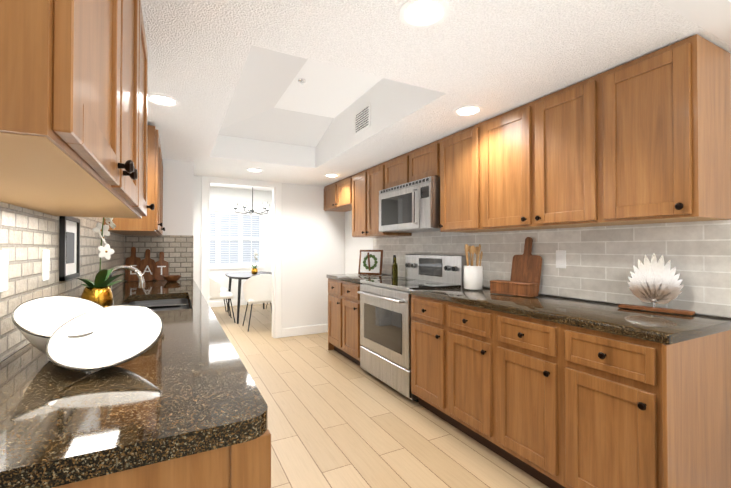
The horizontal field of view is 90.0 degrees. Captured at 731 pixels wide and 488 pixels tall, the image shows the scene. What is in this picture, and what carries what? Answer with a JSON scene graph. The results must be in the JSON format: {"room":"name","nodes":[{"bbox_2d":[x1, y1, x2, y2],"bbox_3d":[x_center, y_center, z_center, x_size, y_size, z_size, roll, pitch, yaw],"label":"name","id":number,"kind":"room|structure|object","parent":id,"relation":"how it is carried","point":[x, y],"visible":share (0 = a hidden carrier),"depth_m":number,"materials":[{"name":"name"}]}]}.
{"room":"kitchen","nodes":[
{"label":"kitchen","id":0,"kind":"room"},
{"bbox_2d":[163,159,193,235],"bbox_3d":[-2.330,-0.077,4.049,0.730,2.700,0.920,0,-1,-28],"label":"wall","id":1,"kind":"structure","parent":0,"point":[178,196],"depth_m":3.75,"materials":[{"name":"white paint"}]},
{"bbox_2d":[124,235,192,280],"bbox_3d":[-2.057,0.134,3.664,0.600,0.446,0.010,0,-1,-28],"label":"wall tile","id":2,"kind":"structure","parent":1,"relation":"attached to","point":[177,250],"depth_m":3.70,"materials":[{"name":"grey tile"}]},
{"bbox_2d":[210,187,271,301],"bbox_3d":[-3.278,-0.038,7.613,4.820,2.700,0.120,0,-1,-28],"label":"wall","id":3,"kind":"structure","parent":0,"point":[224,198],"depth_m":7.84,"materials":[{"name":"white paint"}]},
{"bbox_2d":[210,208,264,268],"bbox_3d":[-3.088,-0.112,7.660,1.920,1.270,0.085,0,-1,-28],"label":"window shutters","id":4,"kind":"object","parent":3,"relation":"attached to","point":[237,240],"visible":0.46,"depth_m":7.85,"materials":[{"name":"white wood"}]},
{"bbox_2d":[210,299,271,306],"bbox_3d":[-3.247,1.252,7.539,4.580,0.120,0.015,0,-1,-28],"label":"baseboard","id":5,"kind":"structure","parent":3,"relation":"attached to","point":[234,302],"depth_m":7.70,"materials":[{"name":"white wood"}]},
{"bbox_2d":[210,184,271,190],"bbox_3d":[-2.539,-1.203,6.207,4.820,0.001,3.320,0,-1,-28],"label":"ceiling","id":6,"kind":"structure","parent":0,"point":[238,187],"depth_m":7.68,"materials":[{"name":"white paint"}]},
{"bbox_2d":[233,187,269,214],"bbox_3d":[-2.071,-0.870,6.692,0.661,0.656,0.633,0,-1,-28],"label":"chandelier","id":7,"kind":"object","parent":6,"relation":"hanging from","point":[266,206],"visible":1,"depth_m":6.62,"materials":[{"name":"black plastic"}]},
{"bbox_2d":[193,176,344,328],"bbox_3d":[-1.264,-0.066,5.054,2.090,2.700,0.120,0,-1,-28],"label":"wall","id":8,"kind":"structure","parent":0,"point":[313,243],"depth_m":5.19,"materials":[{"name":"white paint"}]},
{"bbox_2d":[201,176,281,337],"bbox_3d":[-1.632,0.204,4.849,1.010,2.155,0.141,0,-1,-28],"label":"door frame","id":9,"kind":"structure","parent":8,"relation":"attached to","point":[275,187],"depth_m":4.96,"materials":[{"name":"white wood"}]},
{"bbox_2d":[281,324,327,337],"bbox_3d":[-0.731,1.226,5.240,0.960,0.120,0.018,0,-1,-28],"label":"baseboard","id":10,"kind":"structure","parent":8,"relation":"attached to","point":[302,330],"depth_m":5.16,"materials":[{"name":"white wood"}]},
{"bbox_2d":[210,303,548,487],"bbox_3d":[-1.016,1.262,3.015,9.000,0.001,12.500,0,-1,-28],"label":"floor","id":11,"kind":"structure","parent":0,"point":[336,419],"depth_m":2.49,"materials":[{"name":"brown wood"}]},
{"bbox_2d":[124,295,191,305],"bbox_3d":[-1.363,0.476,2.408,0.347,0.180,0.304,0,-1,-28],"label":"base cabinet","id":12,"kind":"object","parent":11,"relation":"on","point":[171,298],"depth_m":2.55,"materials":[{"name":"brown wood"}]},
{"bbox_2d":[112,279,199,302],"bbox_3d":[-1.761,0.373,3.093,0.599,0.040,1.270,0,-1,-28],"label":"countertop","id":13,"kind":"structure","parent":12,"relation":"on","point":[154,289],"depth_m":2.74,"materials":[{"name":"brown stone"}]},
{"bbox_2d":[107,265,144,302],"bbox_3d":[-1.433,0.233,2.169,0.222,0.217,0.138,0,-1,-28],"label":"faucet","id":14,"kind":"object","parent":13,"relation":"on","point":[136,271],"visible":0.48,"depth_m":2.14,"materials":[{"name":"silver metal"}]},
{"bbox_2d":[125,247,140,280],"bbox_3d":[-2.235,0.192,3.518,0.125,0.329,0.062,0,-1,-28],"label":"cutting board","id":15,"kind":"object","parent":13,"relation":"on","point":[132,260],"visible":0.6,"depth_m":3.51,"materials":[{"name":"brown wood"}]},
{"bbox_2d":[140,249,154,280],"bbox_3d":[-2.121,0.203,3.559,0.125,0.308,0.070,0,-1,-28],"label":"cutting board","id":16,"kind":"object","parent":13,"relation":"on","point":[147,267],"visible":0.83,"depth_m":3.55,"materials":[{"name":"brown wood"}]},
{"bbox_2d":[154,252,168,280],"bbox_3d":[-2.007,0.217,3.599,0.120,0.282,0.075,0,-1,-28],"label":"cutting board","id":17,"kind":"object","parent":13,"relation":"on","point":[161,268],"visible":0.88,"depth_m":3.59,"materials":[{"name":"brown wood"}]},
{"bbox_2d":[164,275,180,281],"bbox_3d":[-1.833,0.328,3.469,0.150,0.055,0.150,0,-1,-28],"label":"bowl","id":18,"kind":"object","parent":13,"relation":"on","point":[171,278],"visible":1,"depth_m":3.42,"materials":[{"name":"brown wood"}]},
{"bbox_2d":[112,295,203,306],"bbox_3d":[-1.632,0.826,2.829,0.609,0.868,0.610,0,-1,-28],"label":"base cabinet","id":19,"kind":"object","parent":11,"relation":"on","point":[195,302],"depth_m":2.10,"materials":[{"name":"brown wood"}]},
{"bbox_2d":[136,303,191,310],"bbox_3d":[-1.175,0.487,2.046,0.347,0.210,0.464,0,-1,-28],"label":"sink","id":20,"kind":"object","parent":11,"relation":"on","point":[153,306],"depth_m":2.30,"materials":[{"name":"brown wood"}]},
{"bbox_2d":[60,439,270,487],"bbox_3d":[-0.562,0.803,0.774,0.609,0.868,0.473,0,-1,-28],"label":"base cabinet","id":21,"kind":"object","parent":11,"relation":"on","point":[248,466],"depth_m":0.67,"materials":[{"name":"brown wood"}]},
{"bbox_2d":[0,307,270,487],"bbox_3d":[-0.771,0.352,1.191,0.599,0.040,1.420,0,-1,-28],"label":"countertop","id":22,"kind":"structure","parent":21,"relation":"on","point":[191,393],"depth_m":0.72,"materials":[{"name":"brown stone"}]},
{"bbox_2d":[11,296,163,370],"bbox_3d":[-0.766,0.241,1.017,0.361,0.170,0.353,0,-1,-28],"label":"bowl","id":23,"kind":"object","parent":22,"relation":"on","point":[73,333],"visible":1,"depth_m":1.04,"materials":[{"name":"white ceramic"}]},
{"bbox_2d":[77,217,138,306],"bbox_3d":[-1.265,0.069,1.819,0.291,0.536,0.400,0,-1,-28],"label":"orchid plant","id":24,"kind":"object","parent":22,"relation":"on","point":[98,291],"visible":0.77,"depth_m":1.79,"materials":[{"name":"green plant"}]},
{"bbox_2d":[127,298,189,310],"bbox_3d":[-1.250,0.489,2.192,0.347,0.210,0.792,0,-1,-28],"label":"sink basin","id":25,"kind":"object","parent":22,"relation":"in","point":[155,304],"depth_m":2.50,"materials":[{"name":"silver metal"}]},
{"bbox_2d":[210,276,235,322],"bbox_3d":[-2.474,0.877,6.094,0.525,0.842,0.559,0,-1,-28],"label":"dining chair","id":26,"kind":"object","parent":11,"relation":"on","point":[215,290],"visible":0.46,"depth_m":5.86,"materials":[{"name":"white plastic"}]},
{"bbox_2d":[221,288,229,315],"bbox_3d":[-2.797,0.883,6.715,0.525,0.842,0.559,0,-1,-28],"label":"dining chair","id":27,"kind":"object","parent":11,"relation":"on","point":[224,290],"visible":0.23,"depth_m":6.63,"materials":[{"name":"white plastic"}]},
{"bbox_2d":[225,271,271,323],"bbox_3d":[-2.059,0.925,6.648,0.880,0.757,1.520,0,-1,-28],"label":"dining table","id":28,"kind":"object","parent":11,"relation":"on","point":[239,276],"visible":0.58,"depth_m":6.30,"materials":[{"name":"black"}]},
{"bbox_2d":[251,250,260,273],"bbox_3d":[-2.008,0.321,6.566,0.388,0.447,0.394,0,-1,-28],"label":"orchid","id":29,"kind":"object","parent":28,"relation":"on","point":[254,270],"visible":1,"depth_m":6.55,"materials":[{"name":"gold metal"}]},
{"bbox_2d":[242,274,271,331],"bbox_3d":[-1.608,0.872,5.673,0.559,0.842,0.525,0,-1,-28],"label":"dining chair","id":30,"kind":"object","parent":11,"relation":"on","point":[257,288],"visible":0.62,"depth_m":5.44,"materials":[{"name":"white plastic"}]},
{"bbox_2d":[327,277,337,351],"bbox_3d":[-0.087,0.843,4.341,0.628,0.868,0.445,0,-1,-28],"label":"base cabinet","id":31,"kind":"object","parent":11,"relation":"on","point":[332,281],"depth_m":4.25,"materials":[{"name":"brown wood"}]},
{"bbox_2d":[338,281,409,365],"bbox_3d":[0.115,0.838,3.954,0.628,0.868,0.428,0,-1,-28],"label":"base cabinet","id":32,"kind":"object","parent":11,"relation":"on","point":[349,345],"depth_m":3.84,"materials":[{"name":"brown wood"}]},
{"bbox_2d":[326,273,404,280],"bbox_3d":[0.010,0.385,4.161,0.629,0.040,0.883,0,-1,-28],"label":"countertop","id":33,"kind":"structure","parent":32,"relation":"on","point":[341,277],"depth_m":4.09,"materials":[{"name":"brown stone"}]},
{"bbox_2d":[358,250,382,274],"bbox_3d":[0.052,0.217,4.320,0.300,0.298,0.108,0,-1,24],"label":"decorative plaque","id":34,"kind":"object","parent":33,"relation":"on","point":[370,262],"visible":1,"depth_m":4.32,"materials":[{"name":"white wood"}]},
{"bbox_2d":[393,255,397,277],"bbox_3d":[0.320,0.240,3.925,0.056,0.240,0.056,0,-1,-28],"label":"bottle","id":35,"kind":"object","parent":33,"relation":"on","point":[395,270],"visible":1,"depth_m":3.91,"materials":[{"name":"green glass"}]},
{"bbox_2d":[357,254,466,401],"bbox_3d":[0.391,0.683,3.366,0.676,1.165,0.860,0,-1,-28],"label":"range","id":36,"kind":"object","parent":11,"relation":"on","point":[385,330],"visible":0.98,"depth_m":3.22,"materials":[{"name":"silver metal"}]},
{"bbox_2d":[409,293,441,418],"bbox_3d":[0.716,0.826,2.799,0.628,0.868,0.428,0,-1,-28],"label":"base cabinet","id":37,"kind":"object","parent":11,"relation":"on","point":[426,312],"depth_m":2.66,"materials":[{"name":"brown wood"}]},
{"bbox_2d":[442,301,489,448],"bbox_3d":[0.912,0.822,2.423,0.628,0.868,0.420,0,-1,-28],"label":"base cabinet","id":38,"kind":"object","parent":11,"relation":"on","point":[465,328],"depth_m":2.30,"materials":[{"name":"brown wood"}]},
{"bbox_2d":[490,309,553,487],"bbox_3d":[1.103,0.818,2.055,0.628,0.868,0.410,0,-1,-28],"label":"base cabinet","id":39,"kind":"object","parent":11,"relation":"on","point":[549,391],"depth_m":1.92,"materials":[{"name":"brown wood"}]},
{"bbox_2d":[554,321,730,487],"bbox_3d":[1.296,0.813,1.685,0.628,0.868,0.425,0,-1,-28],"label":"base cabinet","id":40,"kind":"object","parent":11,"relation":"on","point":[630,411],"depth_m":1.52,"materials":[{"name":"brown wood"}]},
{"bbox_2d":[410,286,730,340],"bbox_3d":[1.009,0.364,2.243,0.629,0.040,1.693,0,-1,-28],"label":"countertop","id":41,"kind":"structure","parent":40,"relation":"on","point":[661,326],"depth_m":1.78,"materials":[{"name":"brown stone"}]},
{"bbox_2d":[464,244,482,289],"bbox_3d":[0.843,0.174,2.857,0.148,0.350,0.148,0,-1,-28],"label":"utensil crock","id":42,"kind":"object","parent":41,"relation":"on","point":[473,277],"visible":1,"depth_m":2.80,"materials":[{"name":"white ceramic"}]},
{"bbox_2d":[490,280,538,297],"bbox_3d":[1.006,0.301,2.489,0.104,0.088,0.304,0,-1,-36],"label":"box","id":43,"kind":"object","parent":41,"relation":"on","point":[519,288],"visible":1,"depth_m":2.43,"materials":[{"name":"brown wood"}]},
{"bbox_2d":[510,237,541,292],"bbox_3d":[1.135,0.148,2.580,0.080,0.398,0.230,0,-1,-28],"label":"paddle cutting board","id":44,"kind":"object","parent":41,"relation":"on","point":[526,265],"visible":0.71,"depth_m":2.57,"materials":[{"name":"brown wood"}]},
{"bbox_2d":[618,253,694,315],"bbox_3d":[1.459,0.192,1.847,0.060,0.291,0.300,1,-1,-40],"label":"leaf sculpture","id":45,"kind":"object","parent":41,"relation":"on","point":[654,281],"visible":1,"depth_m":1.84,"materials":[{"name":"silver metal"}]},
{"bbox_2d":[141,0,730,185],"bbox_3d":[-0.561,-1.064,2.925,2.820,0.390,4.325,0,-1,-28],"label":"ceiling","id":46,"kind":"structure","parent":0,"point":[227,74],"depth_m":1.87,"materials":[{"name":"white paint"}]},
{"bbox_2d":[148,93,180,106],"bbox_3d":[-1.235,-0.872,2.226,0.194,0.008,0.194,0,-1,-28],"label":"recessed light","id":47,"kind":"object","parent":46,"relation":"in","point":[162,100],"visible":0.94,"depth_m":2.23,"materials":[{"name":"white"}]},
{"bbox_2d":[246,168,262,171],"bbox_3d":[-1.281,-0.850,4.220,0.194,0.008,0.194,0,-1,-28],"label":"recessed light","id":48,"kind":"object","parent":46,"relation":"in","point":[254,170],"visible":0.98,"depth_m":4.21,"materials":[{"name":"white"}]},
{"bbox_2d":[298,78,305,84],"bbox_3d":[-0.489,-1.245,2.810,0.060,0.030,0.060,0,-1,-28],"label":"sprinkler","id":49,"kind":"object","parent":46,"relation":"attached to","point":[302,81],"visible":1,"depth_m":2.80,"materials":[{"name":"silver metal"}]},
{"bbox_2d":[324,174,339,176],"bbox_3d":[-0.419,-0.847,4.533,0.194,0.008,0.194,0,-1,-28],"label":"recessed light","id":50,"kind":"object","parent":46,"relation":"in","point":[331,175],"visible":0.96,"depth_m":4.53,"materials":[{"name":"white"}]},
{"bbox_2d":[355,103,369,134],"bbox_3d":[-0.030,-1.047,3.080,0.014,0.190,0.280,0,-1,-28],"label":"ceiling vent","id":51,"kind":"object","parent":46,"relation":"in","point":[362,119],"visible":1,"depth_m":3.07,"materials":[{"name":"white metal"}]},
{"bbox_2d":[399,0,449,27],"bbox_3d":[0.223,-0.881,1.395,0.194,0.008,0.194,0,-1,-28],"label":"recessed light","id":52,"kind":"object","parent":46,"relation":"in","point":[421,13],"visible":1,"depth_m":1.40,"materials":[{"name":"white"}]},
{"bbox_2d":[453,105,482,116],"bbox_3d":[0.672,-0.870,2.396,0.194,0.008,0.194,0,-1,-28],"label":"recessed light","id":53,"kind":"object","parent":46,"relation":"in","point":[468,110],"visible":1,"depth_m":2.39,"materials":[{"name":"white"}]},
{"bbox_2d":[345,52,730,317],"bbox_3d":[1.587,-0.099,1.973,0.120,2.700,8.220,0,-1,-28],"label":"wall","id":54,"kind":"structure","parent":0,"point":[354,246],"depth_m":5.22,"materials":[{"name":"white paint"}]},
{"bbox_2d":[324,177,347,211],"bbox_3d":[-0.243,-0.663,4.982,0.348,0.351,0.958,0,-1,-28],"label":"upper cabinet","id":55,"kind":"object","parent":54,"relation":"attached to","point":[335,194],"depth_m":4.92,"materials":[{"name":"brown wood"}]},
{"bbox_2d":[348,163,411,237],"bbox_3d":[0.162,-0.466,4.201,0.348,0.761,0.798,0,-1,-28],"label":"upper cabinet","id":56,"kind":"object","parent":54,"relation":"attached to","point":[364,187],"depth_m":4.14,"materials":[{"name":"brown wood"}]},
{"bbox_2d":[384,156,399,188],"bbox_3d":[0.462,-0.702,3.627,0.348,0.301,0.502,0,-1,-28],"label":"upper cabinet","id":57,"kind":"object","parent":54,"relation":"attached to","point":[391,167],"depth_m":3.64,"materials":[{"name":"brown wood"}]},
{"bbox_2d":[400,141,435,184],"bbox_3d":[0.634,-0.706,3.297,0.348,0.301,0.503,0,-1,-28],"label":"upper cabinet","id":58,"kind":"object","parent":54,"relation":"attached to","point":[420,163],"depth_m":3.25,"materials":[{"name":"brown wood"}]},
{"bbox_2d":[379,176,439,232],"bbox_3d":[0.491,-0.337,3.428,0.456,0.423,0.854,0,-1,-28],"label":"microwave","id":59,"kind":"object","parent":58,"relation":"attached to","point":[412,207],"visible":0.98,"depth_m":3.22,"materials":[{"name":"silver metal"}]},
{"bbox_2d":[436,128,471,232],"bbox_3d":[0.874,-0.481,2.834,0.348,0.761,0.536,0,-1,-28],"label":"upper cabinet","id":60,"kind":"object","parent":54,"relation":"attached to","point":[452,150],"depth_m":2.84,"materials":[{"name":"brown wood"}]},
{"bbox_2d":[468,77,595,232],"bbox_3d":[1.133,-0.487,2.337,0.348,0.761,0.899,0,-1,-28],"label":"upper cabinet","id":61,"kind":"object","parent":54,"relation":"attached to","point":[532,165],"depth_m":2.19,"materials":[{"name":"brown wood"}]},
{"bbox_2d":[373,220,730,317],"bbox_3d":[0.889,0.108,3.169,0.010,0.488,3.410,0,-1,-28],"label":"wall tile","id":62,"kind":"structure","parent":54,"relation":"attached to","point":[601,261],"depth_m":2.15,"materials":[{"name":"grey tile"}]},
{"bbox_2d":[556,250,565,267],"bbox_3d":[1.281,0.100,2.397,0.008,0.116,0.070,0,-1,-28],"label":"outlet","id":63,"kind":"object","parent":62,"relation":"attached to","point":[560,258],"visible":1,"depth_m":2.39,"materials":[{"name":"white plastic"}]},
{"bbox_2d":[592,34,730,225],"bbox_3d":[1.430,-0.493,1.765,0.348,0.761,0.390,0,-1,-28],"label":"upper cabinet","id":64,"kind":"object","parent":54,"relation":"attached to","point":[645,139],"depth_m":1.64,"materials":[{"name":"brown wood"}]},
{"bbox_2d":[657,0,730,44],"bbox_3d":[0.465,-1.176,0.955,2.820,0.570,0.120,0,-1,-28],"label":"wall","id":65,"kind":"structure","parent":0,"point":[713,17],"depth_m":1.40,"materials":[{"name":"white paint"}]},
{"bbox_3d":[-1.533,-0.101,1.859,0.120,2.700,3.700,0,-1,-28],"label":"wall","id":66,"kind":"structure","parent":0,"visible":0},
{"bbox_2d":[0,202,124,360],"bbox_3d":[-1.522,0.035,1.976,0.010,0.608,3.500,0,-1,-28],"label":"wall tile","id":67,"kind":"structure","parent":66,"relation":"attached to","point":[27,236],"depth_m":1.28,"materials":[{"name":"grey tile"}]},
{"bbox_2d":[0,250,7,291],"bbox_3d":[-1.015,0.075,1.022,0.008,0.116,0.070,0,-1,-28],"label":"outlet","id":68,"kind":"object","parent":67,"relation":"attached to","point":[3,270],"visible":0.96,"depth_m":1.02,"materials":[{"name":"white plastic"}]},
{"bbox_2d":[42,250,49,280],"bbox_3d":[-1.195,0.079,1.368,0.008,0.116,0.070,0,-1,-28],"label":"outlet","id":69,"kind":"object","parent":67,"relation":"attached to","point":[45,263],"visible":1,"depth_m":1.35,"materials":[{"name":"white plastic"}]},
{"bbox_2d":[59,216,79,280],"bbox_3d":[-1.343,0.017,1.664,0.018,0.280,0.280,0,-1,-28],"label":"framed picture","id":70,"kind":"object","parent":67,"relation":"attached to","point":[69,248],"visible":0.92,"depth_m":1.64,"materials":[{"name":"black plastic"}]},
{"bbox_2d":[0,0,147,215],"bbox_3d":[-0.724,-0.503,0.798,0.329,0.762,0.983,0,-1,-28],"label":"upper cabinet","id":71,"kind":"object","parent":66,"relation":"attached to","point":[79,136],"depth_m":0.59,"materials":[{"name":"brown wood"}]},
{"bbox_2d":[41,112,151,223],"bbox_3d":[-1.004,-0.497,1.337,0.329,0.762,0.523,0,-1,-28],"label":"upper cabinet","id":72,"kind":"object","parent":66,"relation":"attached to","point":[147,218],"depth_m":1.62,"materials":[{"name":"brown wood"}]},
{"bbox_2d":[104,126,163,235],"bbox_3d":[-1.740,-0.467,2.749,0.329,0.752,0.463,0,-1,-28],"label":"upper cabinet","id":73,"kind":"object","parent":66,"relation":"attached to","point":[123,227],"depth_m":2.63,"materials":[{"name":"brown wood"}]}
]}

